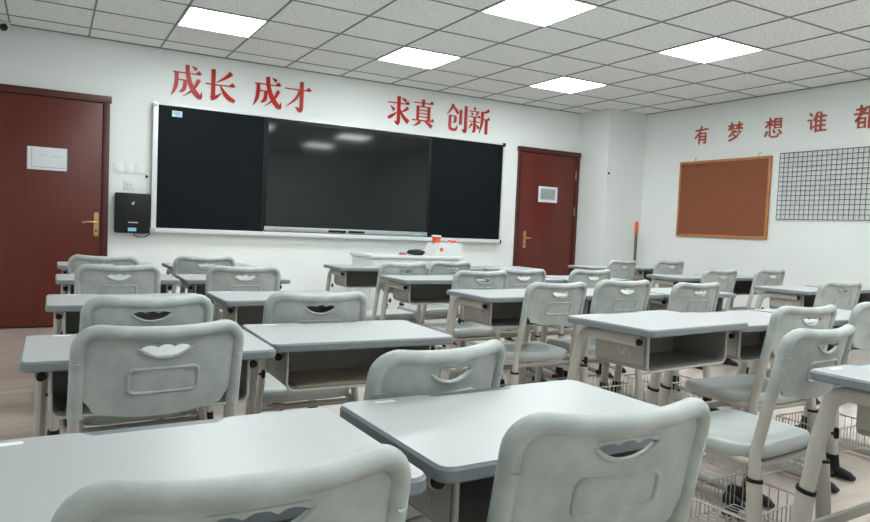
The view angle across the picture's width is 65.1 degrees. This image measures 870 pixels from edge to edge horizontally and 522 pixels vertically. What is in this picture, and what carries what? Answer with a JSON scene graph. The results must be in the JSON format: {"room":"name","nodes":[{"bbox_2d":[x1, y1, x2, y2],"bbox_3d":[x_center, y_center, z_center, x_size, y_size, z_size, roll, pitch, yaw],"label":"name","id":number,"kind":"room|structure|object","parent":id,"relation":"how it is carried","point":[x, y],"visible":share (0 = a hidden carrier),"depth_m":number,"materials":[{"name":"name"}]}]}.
{"room":"classroom","nodes":[
{"label":"classroom","id":0,"kind":"room"},
{"bbox_2d":[0,25,581,328],"bbox_3d":[-0.857,-0.677,7.554,7.670,2.620,0.120,1,3,-29],"label":"wall","id":1,"kind":"structure","parent":0,"point":[134,76],"depth_m":6.90,"materials":[{"name":"white paint"}]},
{"bbox_2d":[0,83,111,328],"bbox_3d":[-3.451,-0.453,5.991,1.066,2.105,0.080,1,3,-29],"label":"door","id":2,"kind":"structure","parent":1,"relation":"in","point":[48,217],"depth_m":6.02,"materials":[{"name":"red wood"}]},
{"bbox_2d":[27,146,66,171],"bbox_3d":[-3.413,-0.900,5.995,0.310,0.200,0.006,1,3,-29],"label":"notice","id":3,"kind":"object","parent":2,"relation":"attached to","point":[39,158],"visible":1,"depth_m":5.99,"materials":[{"name":"grey paper"}]},
{"bbox_2d":[113,162,123,172],"bbox_3d":[-2.927,-0.866,6.297,0.084,0.092,0.008,1,3,-29],"label":"light switch","id":4,"kind":"object","parent":1,"relation":"attached to","point":[117,166],"visible":1,"depth_m":6.29,"materials":[{"name":"white paint"}]},
{"bbox_2d":[124,163,133,172],"bbox_3d":[-2.849,-0.865,6.341,0.084,0.092,0.008,1,3,-29],"label":"light switch","id":5,"kind":"object","parent":1,"relation":"attached to","point":[128,167],"visible":1,"depth_m":6.34,"materials":[{"name":"white paint"}]},
{"bbox_2d":[124,179,133,189],"bbox_3d":[-2.853,-0.713,6.350,0.090,0.090,0.009,1,3,-29],"label":"wall socket","id":6,"kind":"object","parent":1,"relation":"attached to","point":[128,184],"visible":1,"depth_m":6.35,"materials":[{"name":"white paint"}]},
{"bbox_2d":[114,192,150,233],"bbox_3d":[-2.817,-0.446,6.341,0.300,0.370,0.094,1,3,-29],"label":"box","id":7,"kind":"object","parent":1,"relation":"attached to","point":[131,210],"visible":1,"depth_m":6.30,"materials":[{"name":"black plastic"}]},
{"bbox_2d":[135,164,143,173],"bbox_3d":[-2.771,-0.864,6.385,0.084,0.092,0.008,1,3,-29],"label":"light switch","id":8,"kind":"object","parent":1,"relation":"attached to","point":[139,168],"visible":1,"depth_m":6.38,"materials":[{"name":"white paint"}]},
{"bbox_2d":[171,65,201,99],"bbox_3d":[-2.381,-1.725,6.540,0.285,0.314,0.011,1,3,-29],"label":"wall character","id":9,"kind":"structure","parent":1,"relation":"attached to","point":[192,87],"depth_m":6.54,"materials":[{"name":"red plastic"}]},
{"bbox_2d":[206,69,234,102],"bbox_3d":[-2.106,-1.721,6.697,0.286,0.306,0.011,1,3,-29],"label":"wall character","id":10,"kind":"structure","parent":1,"relation":"attached to","point":[213,96],"depth_m":6.68,"materials":[{"name":"red plastic"}]},
{"bbox_2d":[253,77,281,109],"bbox_3d":[-1.702,-1.715,6.925,0.292,0.314,0.011,1,3,-29],"label":"wall character","id":11,"kind":"structure","parent":1,"relation":"attached to","point":[273,101],"depth_m":6.92,"materials":[{"name":"red plastic"}]},
{"bbox_2d":[285,82,310,112],"bbox_3d":[-1.421,-1.705,7.084,0.285,0.318,0.010,1,3,-29],"label":"wall character","id":12,"kind":"structure","parent":1,"relation":"attached to","point":[300,93],"depth_m":7.09,"materials":[{"name":"red plastic"}]},
{"bbox_2d":[150,101,505,243],"bbox_3d":[-0.925,-0.853,7.383,4.013,1.225,0.084,1,3,-29],"label":"blackboard","id":13,"kind":"object","parent":1,"relation":"attached to","point":[208,165],"visible":1,"depth_m":6.79,"materials":[{"name":"black metal"}]},
{"bbox_2d":[263,119,430,235],"bbox_3d":[-0.909,-0.863,7.390,1.894,1.133,0.084,1,3,-29],"label":"display","id":14,"kind":"object","parent":13,"relation":"attached to","point":[319,178],"visible":1,"depth_m":7.32,"materials":[{"name":"black glass"}]},
{"bbox_2d":[388,96,409,124],"bbox_3d":[-0.405,-1.691,7.658,0.273,0.321,0.011,1,3,-29],"label":"wall character","id":15,"kind":"structure","parent":1,"relation":"attached to","point":[398,102],"depth_m":7.66,"materials":[{"name":"red plastic"}]},
{"bbox_2d":[412,100,433,127],"bbox_3d":[-0.131,-1.690,7.812,0.283,0.317,0.011,1,3,-29],"label":"wall character","id":16,"kind":"structure","parent":1,"relation":"attached to","point":[423,103],"depth_m":7.81,"materials":[{"name":"red plastic"}]},
{"bbox_2d":[447,103,467,132],"bbox_3d":[0.262,-1.686,8.035,0.277,0.329,0.011,1,3,-29],"label":"wall lettering","id":17,"kind":"object","parent":1,"relation":"attached to","point":[453,105],"depth_m":8.04,"materials":[{"name":"red plastic"}]},
{"bbox_2d":[468,107,489,134],"bbox_3d":[0.534,-1.686,8.188,0.300,0.309,0.012,1,3,-29],"label":"wall lettering","id":18,"kind":"object","parent":1,"relation":"attached to","point":[474,124],"depth_m":8.19,"materials":[{"name":"red plastic"}]},
{"bbox_2d":[513,146,580,274],"bbox_3d":[1.442,-0.377,8.757,1.009,2.100,0.080,1,3,-29],"label":"door","id":19,"kind":"structure","parent":1,"relation":"in","point":[544,232],"depth_m":8.75,"materials":[{"name":"red wood"}]},
{"bbox_2d":[538,186,557,202],"bbox_3d":[1.450,-0.852,8.741,0.306,0.200,0.007,1,3,-29],"label":"notice","id":20,"kind":"object","parent":19,"relation":"attached to","point":[545,194],"visible":1,"depth_m":8.74,"materials":[{"name":"white paper"}]},
{"bbox_2d":[0,0,869,113],"bbox_3d":[1.176,-1.774,3.986,7.670,0.100,8.133,1,3,-29],"label":"ceiling","id":21,"kind":"structure","parent":0,"point":[600,22],"depth_m":5.71,"materials":[{"name":"tile"}]},
{"bbox_2d":[0,21,10,33],"bbox_3d":[-3.631,-1.968,5.738,0.090,0.093,0.130,1,3,-29],"label":"security camera","id":22,"kind":"object","parent":21,"relation":"attached to","point":[4,26],"visible":1,"depth_m":5.71,"materials":[{"name":"white paint"}]},
{"bbox_2d":[177,6,267,37],"bbox_3d":[-1.720,-1.919,5.487,0.590,0.008,0.590,1,3,-29],"label":"recessed light","id":23,"kind":"object","parent":21,"relation":"in","point":[194,17],"visible":1,"depth_m":5.46,"materials":[{"name":"white paint"}]},
{"bbox_2d":[377,47,461,68],"bbox_3d":[-0.154,-1.896,6.372,0.590,0.008,0.590,1,3,-29],"label":"recessed light","id":24,"kind":"object","parent":21,"relation":"in","point":[409,56],"visible":1,"depth_m":6.36,"materials":[{"name":"white paint"}]},
{"bbox_2d":[0,0,869,114],"bbox_3d":[1.174,-1.721,3.989,7.470,0.009,7.933,1,3,-29],"label":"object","id":25,"kind":"structure","parent":21,"relation":"attached to","point":[191,1],"depth_m":5.97,"materials":[{"name":"grey"}]},
{"bbox_2d":[481,0,598,26],"bbox_3d":[0.729,-1.780,4.808,0.590,0.008,0.590,1,3,-29],"label":"recessed light","id":26,"kind":"object","parent":21,"relation":"in","point":[544,13],"visible":1,"depth_m":4.83,"materials":[{"name":"white paint"}]},
{"bbox_2d":[530,77,605,93],"bbox_3d":[1.413,-1.872,7.258,0.590,0.008,0.590,1,3,-29],"label":"recessed light","id":27,"kind":"object","parent":21,"relation":"in","point":[563,84],"visible":1,"depth_m":7.25,"materials":[{"name":"white paint"}]},
{"bbox_2d":[657,37,763,62],"bbox_3d":[2.296,-1.756,5.694,0.590,0.008,0.590,1,3,-29],"label":"recessed light","id":28,"kind":"object","parent":21,"relation":"in","point":[713,49],"visible":1,"depth_m":5.68,"materials":[{"name":"white paint"}]},
{"bbox_2d":[0,318,869,521],"bbox_3d":[1.059,0.940,4.122,7.670,0.100,8.133,1,3,-29],"label":"floor","id":29,"kind":"structure","parent":0,"point":[17,388],"depth_m":3.66,"materials":[{"name":"beige tile"}]},
{"bbox_2d":[68,254,139,273],"bbox_3d":[-2.040,0.348,4.252,0.474,0.795,0.507,2,3,-17],"label":"chair","id":30,"kind":"object","parent":29,"relation":"on","point":[77,260],"visible":0.26,"depth_m":4.00,"materials":[{"name":"grey plastic"}]},
{"bbox_2d":[57,262,153,273],"bbox_3d":[-2.320,0.362,4.800,0.610,0.690,0.547,1,3,-29],"label":"student desk","id":31,"kind":"object","parent":29,"relation":"on","point":[60,265],"visible":0.16,"depth_m":4.54,"materials":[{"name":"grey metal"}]},
{"bbox_2d":[63,264,164,427],"bbox_3d":[-1.680,0.398,3.571,0.474,0.795,0.507,1,3,-29],"label":"chair","id":32,"kind":"object","parent":29,"relation":"on","point":[88,278],"visible":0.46,"depth_m":3.35,"materials":[{"name":"grey plastic"}]},
{"bbox_2d":[55,274,179,332],"bbox_3d":[-1.809,0.431,3.863,0.610,0.690,0.547,1,3,-29],"label":"student desk","id":33,"kind":"object","parent":29,"relation":"on","point":[66,281],"visible":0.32,"depth_m":3.79,"materials":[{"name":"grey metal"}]},
{"bbox_2d":[45,293,212,435],"bbox_3d":[-1.314,0.500,2.905,0.610,0.690,0.547,1,3,-29],"label":"student desk","id":34,"kind":"object","parent":29,"relation":"on","point":[68,307],"visible":0.25,"depth_m":2.85,"materials":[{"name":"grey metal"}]},
{"bbox_2d":[79,294,212,432],"bbox_3d":[-1.016,0.489,2.319,0.474,0.795,0.507,1,3,-33],"label":"chair","id":35,"kind":"object","parent":29,"relation":"on","point":[195,308],"visible":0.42,"depth_m":2.14,"materials":[{"name":"grey plastic"}]},
{"bbox_2d":[19,329,275,436],"bbox_3d":[-0.825,0.569,1.943,0.610,0.690,0.547,1,3,-29],"label":"student desk","id":36,"kind":"object","parent":29,"relation":"on","point":[45,356],"visible":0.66,"depth_m":1.85,"materials":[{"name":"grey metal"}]},
{"bbox_2d":[66,319,243,433],"bbox_3d":[-0.769,0.526,1.787,0.474,0.795,0.507,0,3,-35],"label":"chair","id":37,"kind":"object","parent":29,"relation":"on","point":[110,372],"visible":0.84,"depth_m":1.58,"materials":[{"name":"grey plastic"}]},
{"bbox_2d":[172,255,234,319],"bbox_3d":[-1.608,0.349,4.615,0.474,0.795,0.507,1,3,-30],"label":"chair","id":38,"kind":"object","parent":29,"relation":"on","point":[183,264],"visible":0.3,"depth_m":4.38,"materials":[{"name":"grey plastic"}]},
{"bbox_2d":[162,263,253,318],"bbox_3d":[-1.730,0.370,5.157,0.610,0.690,0.547,1,3,-30],"label":"student desk","id":39,"kind":"object","parent":29,"relation":"on","point":[169,266],"visible":0.2,"depth_m":5.05,"materials":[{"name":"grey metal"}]},
{"bbox_2d":[0,408,425,521],"bbox_3d":[-0.397,0.630,1.015,0.610,0.696,0.547,1,3,-31],"label":"student desk","id":40,"kind":"object","parent":29,"relation":"on","point":[37,474],"visible":0.6,"depth_m":1.00,"materials":[{"name":"grey plastic"}]},
{"bbox_2d":[51,444,410,521],"bbox_3d":[-0.309,0.593,0.931,0.474,0.786,0.507,1,3,-29],"label":"chair","id":41,"kind":"object","parent":29,"relation":"on","point":[372,483],"visible":1,"depth_m":0.71,"materials":[{"name":"grey plastic"}]},
{"bbox_2d":[175,274,289,305],"bbox_3d":[-1.261,0.438,4.184,0.610,0.690,0.547,1,3,-29],"label":"student desk","id":42,"kind":"object","parent":29,"relation":"on","point":[194,283],"visible":0.17,"depth_m":4.08,"materials":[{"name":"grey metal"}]},
{"bbox_2d":[205,265,282,403],"bbox_3d":[-1.124,0.408,3.845,0.474,0.795,0.507,1,3,-27],"label":"chair","id":43,"kind":"object","parent":29,"relation":"on","point":[218,277],"visible":0.42,"depth_m":3.62,"materials":[{"name":"grey plastic"}]},
{"bbox_2d":[206,290,334,419],"bbox_3d":[-0.770,0.504,3.292,0.610,0.690,0.547,1,3,-30],"label":"student desk","id":44,"kind":"object","parent":29,"relation":"on","point":[241,307],"visible":0.23,"depth_m":3.25,"materials":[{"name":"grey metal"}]},
{"bbox_2d":[255,291,366,413],"bbox_3d":[-0.534,0.492,2.666,0.474,0.795,0.507,1,3,-29],"label":"chair","id":45,"kind":"object","parent":29,"relation":"on","point":[279,307],"visible":0.46,"depth_m":2.49,"materials":[{"name":"grey plastic"}]},
{"bbox_2d":[242,320,452,414],"bbox_3d":[-0.322,0.572,2.307,0.610,0.690,0.547,1,3,-28],"label":"student desk","id":46,"kind":"object","parent":29,"relation":"on","point":[299,347],"visible":0.52,"depth_m":2.24,"materials":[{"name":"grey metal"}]},
{"bbox_2d":[288,367,369,386],"bbox_3d":[-0.287,0.379,2.251,0.400,0.002,0.197,1,3,-29],"label":"shelf","id":47,"kind":"object","parent":46,"relation":"in","point":[353,375],"visible":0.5,"depth_m":2.21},
{"bbox_2d":[324,264,411,308],"bbox_3d":[-0.569,0.393,5.491,0.610,0.710,0.547,1,3,-29],"label":"student desk","id":48,"kind":"object","parent":29,"relation":"on","point":[345,275],"visible":0.37,"depth_m":5.44,"materials":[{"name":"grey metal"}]},
{"bbox_2d":[366,262,426,324],"bbox_3d":[-0.343,0.390,4.894,0.474,0.795,0.507,0,4,-36],"label":"chair","id":49,"kind":"object","parent":29,"relation":"on","point":[387,268],"visible":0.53,"depth_m":4.72,"materials":[{"name":"grey plastic"}]},
{"bbox_2d":[350,242,462,323],"bbox_3d":[-0.311,0.238,7.103,1.040,0.885,0.550,1,3,-29],"label":"console","id":50,"kind":"object","parent":29,"relation":"on","point":[444,252],"visible":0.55,"depth_m":6.89,"materials":[{"name":"white paint"}]},
{"bbox_2d":[350,252,462,259],"bbox_3d":[-0.299,-0.054,7.088,1.040,0.029,0.550,1,3,-29],"label":"countertop","id":51,"kind":"structure","parent":50,"relation":"on","point":[363,254],"depth_m":6.87,"materials":[{"name":"white paint"}]},
{"bbox_2d":[407,249,424,254],"bbox_3d":[-0.198,-0.089,6.974,0.225,0.062,0.128,1,3,-29],"label":"cloth","id":52,"kind":"object","parent":50,"relation":"on","point":[415,251],"visible":1,"depth_m":6.92,"materials":[{"name":"black fabric"}]},
{"bbox_2d":[432,235,440,242],"bbox_3d":[0.014,-0.231,7.108,0.090,0.078,0.066,0,4,-41],"label":"cup","id":53,"kind":"object","parent":50,"relation":"on","point":[435,238],"visible":1,"depth_m":7.08,"materials":[{"name":"orange plastic"}]},
{"bbox_2d":[380,275,485,375],"bbox_3d":[-0.045,0.461,4.573,0.610,0.710,0.547,1,3,-29],"label":"student desk","id":54,"kind":"object","parent":29,"relation":"on","point":[412,289],"visible":0.32,"depth_m":4.52,"materials":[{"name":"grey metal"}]},
{"bbox_2d":[363,339,504,521],"bbox_3d":[-0.124,0.562,1.664,0.474,0.790,0.507,0,4,-41],"label":"chair","id":55,"kind":"object","parent":29,"relation":"on","point":[396,373],"visible":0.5,"depth_m":1.44,"materials":[{"name":"grey plastic"}]},
{"bbox_2d":[397,261,470,349],"bbox_3d":[-0.012,0.384,5.303,0.474,0.795,0.507,0,4,-37],"label":"chair","id":56,"kind":"object","parent":29,"relation":"on","point":[437,267],"visible":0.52,"depth_m":5.15,"materials":[{"name":"grey plastic"}]},
{"bbox_2d":[435,337,457,349],"bbox_3d":[-0.042,0.660,5.340,0.426,0.144,0.267,0,4,-37],"label":"wire basket","id":57,"kind":"object","parent":56,"relation":"on","point":[437,348],"depth_m":5.40,"materials":[{"name":"grey metal"}]},
{"bbox_2d":[399,265,483,345],"bbox_3d":[0.028,0.402,5.829,0.610,0.710,0.547,1,3,-29],"label":"student desk","id":58,"kind":"object","parent":29,"relation":"on","point":[401,303],"visible":0.06,"depth_m":5.78,"materials":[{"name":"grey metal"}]},
{"bbox_2d":[421,270,507,386],"bbox_3d":[0.179,0.439,4.354,0.474,0.795,0.507,1,3,-28],"label":"chair","id":59,"kind":"object","parent":29,"relation":"on","point":[463,279],"visible":0.57,"depth_m":4.21,"materials":[{"name":"grey plastic"}]},
{"bbox_2d":[434,370,460,379],"bbox_3d":[0.154,0.715,4.393,0.426,0.144,0.267,1,3,-28],"label":"wire basket","id":60,"kind":"object","parent":59,"relation":"on","point":[439,372],"depth_m":4.42,"materials":[{"name":"grey metal"}]},
{"bbox_2d":[458,266,536,344],"bbox_3d":[0.584,0.409,6.166,0.610,0.710,0.547,1,3,-29],"label":"student desk","id":61,"kind":"object","parent":29,"relation":"on","point":[486,268],"visible":0.17,"depth_m":6.07,"materials":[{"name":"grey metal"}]},
{"bbox_2d":[441,289,566,384],"bbox_3d":[0.386,0.523,3.716,0.610,0.710,0.547,1,3,-31],"label":"student desk","id":62,"kind":"object","parent":29,"relation":"on","point":[495,308],"visible":0.38,"depth_m":3.64,"materials":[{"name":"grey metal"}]},
{"bbox_2d":[465,268,547,381],"bbox_3d":[0.481,0.433,4.729,0.474,0.795,0.507,1,3,-25],"label":"chair","id":63,"kind":"object","parent":29,"relation":"on","point":[536,275],"visible":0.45,"depth_m":4.55,"materials":[{"name":"grey plastic"}]},
{"bbox_2d":[503,362,531,373],"bbox_3d":[0.456,0.710,4.769,0.426,0.144,0.267,1,3,-25],"label":"wire basket","id":64,"kind":"object","parent":63,"relation":"on","point":[527,372],"depth_m":4.72,"materials":[{"name":"grey metal"}]},
{"bbox_2d":[459,276,562,371],"bbox_3d":[0.529,0.469,4.920,0.610,0.710,0.547,1,3,-29],"label":"student desk","id":65,"kind":"object","parent":29,"relation":"on","point":[548,280],"visible":0.05,"depth_m":4.92,"materials":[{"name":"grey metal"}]},
{"bbox_2d":[340,380,708,521],"bbox_3d":[0.140,0.637,1.357,0.610,0.695,0.547,1,3,-31],"label":"student desk","id":66,"kind":"object","parent":29,"relation":"on","point":[455,438],"visible":0.42,"depth_m":1.24,"materials":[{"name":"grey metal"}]},
{"bbox_2d":[500,282,586,386],"bbox_3d":[0.513,0.488,3.653,0.474,0.795,0.507,1,3,-30],"label":"chair","id":67,"kind":"object","parent":29,"relation":"on","point":[540,306],"visible":0.71,"depth_m":3.48,"materials":[{"name":"grey plastic"}]},
{"bbox_2d":[500,381,538,386],"bbox_3d":[0.486,0.765,3.692,0.426,0.144,0.267,1,3,-30],"label":"wire basket","id":68,"kind":"object","parent":67,"relation":"on","point":[533,381],"depth_m":3.84,"materials":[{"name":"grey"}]},
{"bbox_2d":[527,269,613,379],"bbox_3d":[0.994,0.441,5.020,0.474,0.795,0.507,1,3,-31],"label":"chair","id":69,"kind":"object","parent":29,"relation":"on","point":[578,275],"visible":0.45,"depth_m":4.82,"materials":[{"name":"grey plastic"}]},
{"bbox_2d":[549,355,595,369],"bbox_3d":[0.968,0.717,5.059,0.426,0.144,0.267,1,3,-31],"label":"wire basket","id":70,"kind":"object","parent":69,"relation":"on","point":[590,367],"depth_m":5.04,"materials":[{"name":"grey metal"}]},
{"bbox_2d":[528,275,627,376],"bbox_3d":[1.086,0.477,5.234,0.610,0.710,0.547,1,3,-29],"label":"student desk","id":71,"kind":"object","parent":29,"relation":"on","point":[564,278],"visible":0.15,"depth_m":5.23,"materials":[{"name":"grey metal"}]},
{"bbox_2d":[546,279,650,400],"bbox_3d":[0.929,0.489,3.911,0.474,0.805,0.507,1,3,-27],"label":"chair","id":72,"kind":"object","parent":29,"relation":"on","point":[608,297],"visible":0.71,"depth_m":3.71,"materials":[{"name":"grey plastic"}]},
{"bbox_2d":[552,374,630,395],"bbox_3d":[0.903,0.768,3.950,0.426,0.146,0.267,1,3,-27],"label":"wire basket","id":73,"kind":"object","parent":72,"relation":"on","point":[625,384],"depth_m":4.00,"materials":[{"name":"grey metal"}]},
{"bbox_2d":[534,288,662,390],"bbox_3d":[0.952,0.530,4.047,0.610,0.710,0.547,1,3,-29],"label":"student desk","id":74,"kind":"object","parent":29,"relation":"on","point":[589,295],"visible":0.1,"depth_m":4.06,"materials":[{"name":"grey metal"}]},
{"bbox_2d":[487,397,710,521],"bbox_3d":[0.174,0.596,1.224,0.474,0.793,0.507,1,3,-26],"label":"chair","id":75,"kind":"object","parent":29,"relation":"on","point":[551,467],"visible":1,"depth_m":0.99,"materials":[{"name":"grey plastic"}]},
{"bbox_2d":[564,265,636,327],"bbox_3d":[1.705,0.410,7.109,0.610,0.710,0.547,1,3,-29],"label":"student desk","id":76,"kind":"object","parent":29,"relation":"on","point":[583,267],"visible":0.12,"depth_m":6.94,"materials":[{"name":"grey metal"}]},
{"bbox_2d":[571,260,635,335],"bbox_3d":[1.693,0.378,6.789,0.474,0.805,0.507,0,3,-35],"label":"chair","id":77,"kind":"object","parent":29,"relation":"on","point":[614,266],"visible":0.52,"depth_m":6.58,"materials":[{"name":"grey plastic"}]},
{"bbox_2d":[633,221,638,261],"bbox_3d":[2.556,0.107,8.740,0.200,1.232,0.080,1,3,-29],"label":"handle","id":78,"kind":"object","parent":29,"relation":"on","point":[636,222],"visible":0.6,"depth_m":8.71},
{"bbox_2d":[621,266,670,286],"bbox_3d":[2.313,0.418,7.476,0.610,0.710,0.547,1,3,-29],"label":"student desk","id":79,"kind":"object","parent":29,"relation":"on","point":[642,271],"visible":0.12,"depth_m":7.27,"materials":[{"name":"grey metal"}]},
{"bbox_2d":[567,310,747,509],"bbox_3d":[0.832,0.585,2.677,0.610,0.728,0.547,0,4,-35],"label":"student desk","id":80,"kind":"object","parent":29,"relation":"on","point":[655,342],"visible":0.68,"depth_m":2.60,"materials":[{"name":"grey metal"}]},
{"bbox_2d":[651,260,683,280],"bbox_3d":[2.327,0.384,7.229,0.474,0.805,0.507,1,3,-26],"label":"chair","id":81,"kind":"object","parent":29,"relation":"on","point":[661,267],"visible":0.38,"depth_m":6.99,"materials":[{"name":"grey plastic"}]},
{"bbox_2d":[623,282,719,411],"bbox_3d":[1.402,0.504,4.116,0.474,0.795,0.507,1,3,-29],"label":"chair","id":82,"kind":"object","parent":29,"relation":"on","point":[683,298],"visible":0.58,"depth_m":3.92,"materials":[{"name":"grey plastic"}]},
{"bbox_2d":[623,372,697,402],"bbox_3d":[1.376,0.780,4.154,0.426,0.144,0.267,1,3,-29],"label":"wire basket","id":83,"kind":"object","parent":82,"relation":"on","point":[674,396],"depth_m":4.16,"materials":[{"name":"grey metal"}]},
{"bbox_2d":[609,288,735,405],"bbox_3d":[1.514,0.539,4.353,0.610,0.710,0.547,1,3,-29],"label":"student desk","id":84,"kind":"object","parent":29,"relation":"on","point":[655,304],"visible":0.2,"depth_m":4.31,"materials":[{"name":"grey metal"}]},
{"bbox_2d":[646,274,724,287],"bbox_3d":[2.191,0.486,6.008,0.610,0.710,0.547,1,3,-24],"label":"student desk","id":85,"kind":"object","parent":29,"relation":"on","point":[664,281],"visible":0.27,"depth_m":5.87,"materials":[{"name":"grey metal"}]},
{"bbox_2d":[694,269,737,368],"bbox_3d":[2.213,0.454,5.722,0.474,0.805,0.507,1,3,-28],"label":"chair","id":86,"kind":"object","parent":29,"relation":"on","point":[727,284],"visible":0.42,"depth_m":5.53,"materials":[{"name":"grey plastic"}]},
{"bbox_2d":[694,274,759,306],"bbox_3d":[2.730,0.491,6.370,0.610,0.710,0.547,1,3,-29],"label":"student desk","id":87,"kind":"object","parent":29,"relation":"on","point":[743,283],"visible":0.09,"depth_m":6.44,"materials":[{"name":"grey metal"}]},
{"bbox_2d":[657,310,817,500],"bbox_3d":[1.358,0.599,3.073,0.610,0.705,0.547,1,3,-30],"label":"student desk","id":88,"kind":"object","parent":29,"relation":"on","point":[746,345],"visible":0.34,"depth_m":3.05,"materials":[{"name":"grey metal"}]},
{"bbox_2d":[723,269,784,310],"bbox_3d":[2.830,0.459,6.154,0.474,0.805,0.507,1,3,-29],"label":"chair","id":89,"kind":"object","parent":29,"relation":"on","point":[762,277],"visible":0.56,"depth_m":5.92,"materials":[{"name":"grey plastic"}]},
{"bbox_2d":[685,305,839,508],"bbox_3d":[1.401,0.561,2.958,0.474,0.795,0.507,1,3,-28],"label":"chair","id":90,"kind":"object","parent":29,"relation":"on","point":[747,391],"visible":0.51,"depth_m":2.83,"materials":[{"name":"grey plastic"}]},
{"bbox_2d":[702,453,800,477],"bbox_3d":[1.376,0.838,2.997,0.426,0.144,0.267,1,3,-28],"label":"wire basket","id":91,"kind":"object","parent":90,"relation":"on","point":[783,465],"depth_m":2.94,"materials":[{"name":"grey metal"}]},
{"bbox_2d":[688,324,855,521],"bbox_3d":[1.056,0.581,2.264,0.474,0.795,0.507,1,3,-34],"label":"chair","id":92,"kind":"object","parent":29,"relation":"on","point":[756,442],"visible":0.84,"depth_m":2.11,"materials":[{"name":"grey plastic"}]},
{"bbox_2d":[688,473,794,521],"bbox_3d":[1.028,0.857,2.302,0.426,0.144,0.267,1,3,-34],"label":"wire basket","id":93,"kind":"object","parent":92,"relation":"on","point":[735,512],"depth_m":2.39,"materials":[{"name":"grey metal"}]},
{"bbox_2d":[746,285,844,377],"bbox_3d":[2.673,0.552,5.099,0.610,0.710,0.547,0,4,-37],"label":"student desk","id":94,"kind":"object","parent":29,"relation":"on","point":[780,295],"visible":0.44,"depth_m":4.95,"materials":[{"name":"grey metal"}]},
{"bbox_2d":[741,309,869,475],"bbox_3d":[1.905,0.606,3.405,0.610,0.705,0.547,1,3,-29],"label":"student desk","id":95,"kind":"object","parent":29,"relation":"on","point":[842,316],"visible":0.11,"depth_m":3.39,"materials":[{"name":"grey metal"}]},
{"bbox_2d":[770,281,861,403],"bbox_3d":[2.600,0.521,4.711,0.474,0.805,0.507,1,3,-23],"label":"chair","id":96,"kind":"object","parent":29,"relation":"on","point":[828,292],"visible":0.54,"depth_m":4.48,"materials":[{"name":"grey plastic"}]},
{"bbox_2d":[765,302,869,481],"bbox_3d":[1.929,0.567,3.301,0.474,0.795,0.507,1,3,-28],"label":"chair","id":97,"kind":"object","parent":29,"relation":"on","point":[859,318],"visible":0.46,"depth_m":3.07,"materials":[{"name":"grey plastic"}]},
{"bbox_2d":[776,409,869,452],"bbox_3d":[1.903,0.843,3.341,0.426,0.144,0.267,1,3,-28],"label":"wire basket","id":98,"kind":"object","parent":97,"relation":"on","point":[844,444],"depth_m":3.32,"materials":[{"name":"grey metal"}]},
{"bbox_2d":[790,362,869,521],"bbox_3d":[1.324,0.656,1.850,0.610,0.710,0.547,1,3,-31],"label":"student desk","id":99,"kind":"object","parent":29,"relation":"on","point":[855,378],"visible":1,"depth_m":1.81,"materials":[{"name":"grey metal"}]},
{"bbox_2d":[805,285,869,304],"bbox_3d":[3.266,0.560,5.458,0.610,0.710,0.547,1,3,-31],"label":"student desk","id":100,"kind":"object","parent":29,"relation":"on","point":[864,296],"visible":0.07,"depth_m":5.51,"materials":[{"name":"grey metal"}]},
{"bbox_2d":[574,108,646,268],"bbox_3d":[2.279,-0.611,8.952,0.632,2.620,0.533,1,3,-29],"label":"wall column","id":101,"kind":"structure","parent":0,"point":[612,141],"depth_m":8.72,"materials":[{"name":"white paint"}]},
{"bbox_2d":[638,79,869,308],"bbox_3d":[4.421,-0.368,5.921,0.120,2.620,7.933,1,3,-29],"label":"wall","id":102,"kind":"structure","parent":0,"point":[810,252],"depth_m":7.17,"materials":[{"name":"white paint"}]},
{"bbox_2d":[695,126,708,144],"bbox_3d":[3.155,-1.489,8.060,0.009,0.218,0.192,1,3,-29],"label":"wall lettering","id":103,"kind":"object","parent":102,"relation":"attached to","point":[700,129],"depth_m":8.06,"materials":[{"name":"red plastic"}]},
{"bbox_2d":[676,152,772,238],"bbox_3d":[3.275,-0.741,7.798,0.034,0.942,1.208,1,3,-29],"label":"cork board","id":104,"kind":"object","parent":102,"relation":"attached to","point":[721,198],"visible":1,"depth_m":7.74,"materials":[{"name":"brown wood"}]},
{"bbox_2d":[728,121,742,141],"bbox_3d":[3.378,-1.459,7.663,0.010,0.215,0.192,1,3,-29],"label":"wall lettering","id":105,"kind":"object","parent":102,"relation":"attached to","point":[738,125],"depth_m":7.66,"materials":[{"name":"red plastic"}]},
{"bbox_2d":[764,117,781,137],"bbox_3d":[3.607,-1.421,7.257,0.011,0.221,0.204,1,3,-29],"label":"wall lettering","id":106,"kind":"object","parent":102,"relation":"attached to","point":[769,122],"depth_m":7.25,"materials":[{"name":"red plastic"}]},
{"bbox_2d":[807,111,826,132],"bbox_3d":[3.840,-1.397,6.845,0.010,0.207,0.204,1,3,-29],"label":"wall lettering","id":107,"kind":"object","parent":102,"relation":"attached to","point":[821,115],"depth_m":6.83,"materials":[{"name":"red plastic"}]},
{"bbox_2d":[776,146,869,220],"bbox_3d":[3.931,-0.746,6.641,0.032,0.697,1.254,1,3,-29],"label":"grid panel","id":108,"kind":"object","parent":102,"relation":"attached to","point":[858,152],"visible":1,"depth_m":6.74,"materials":[{"name":"grey metal"}]},
{"bbox_2d":[851,349,869,357],"bbox_3d":[4.439,0.916,5.720,0.012,0.080,7.400,1,3,-29],"label":"baseboard","id":109,"kind":"structure","parent":102,"relation":"attached to","point":[863,353],"depth_m":6.43,"materials":[{"name":"grey"}]},
{"bbox_2d":[854,105,869,128],"bbox_3d":[4.067,-1.366,6.442,0.010,0.231,0.210,1,3,-29],"label":"wall lettering","id":110,"kind":"object","parent":102,"relation":"attached to","point":[861,109],"depth_m":6.46,"materials":[{"name":"red plastic"}]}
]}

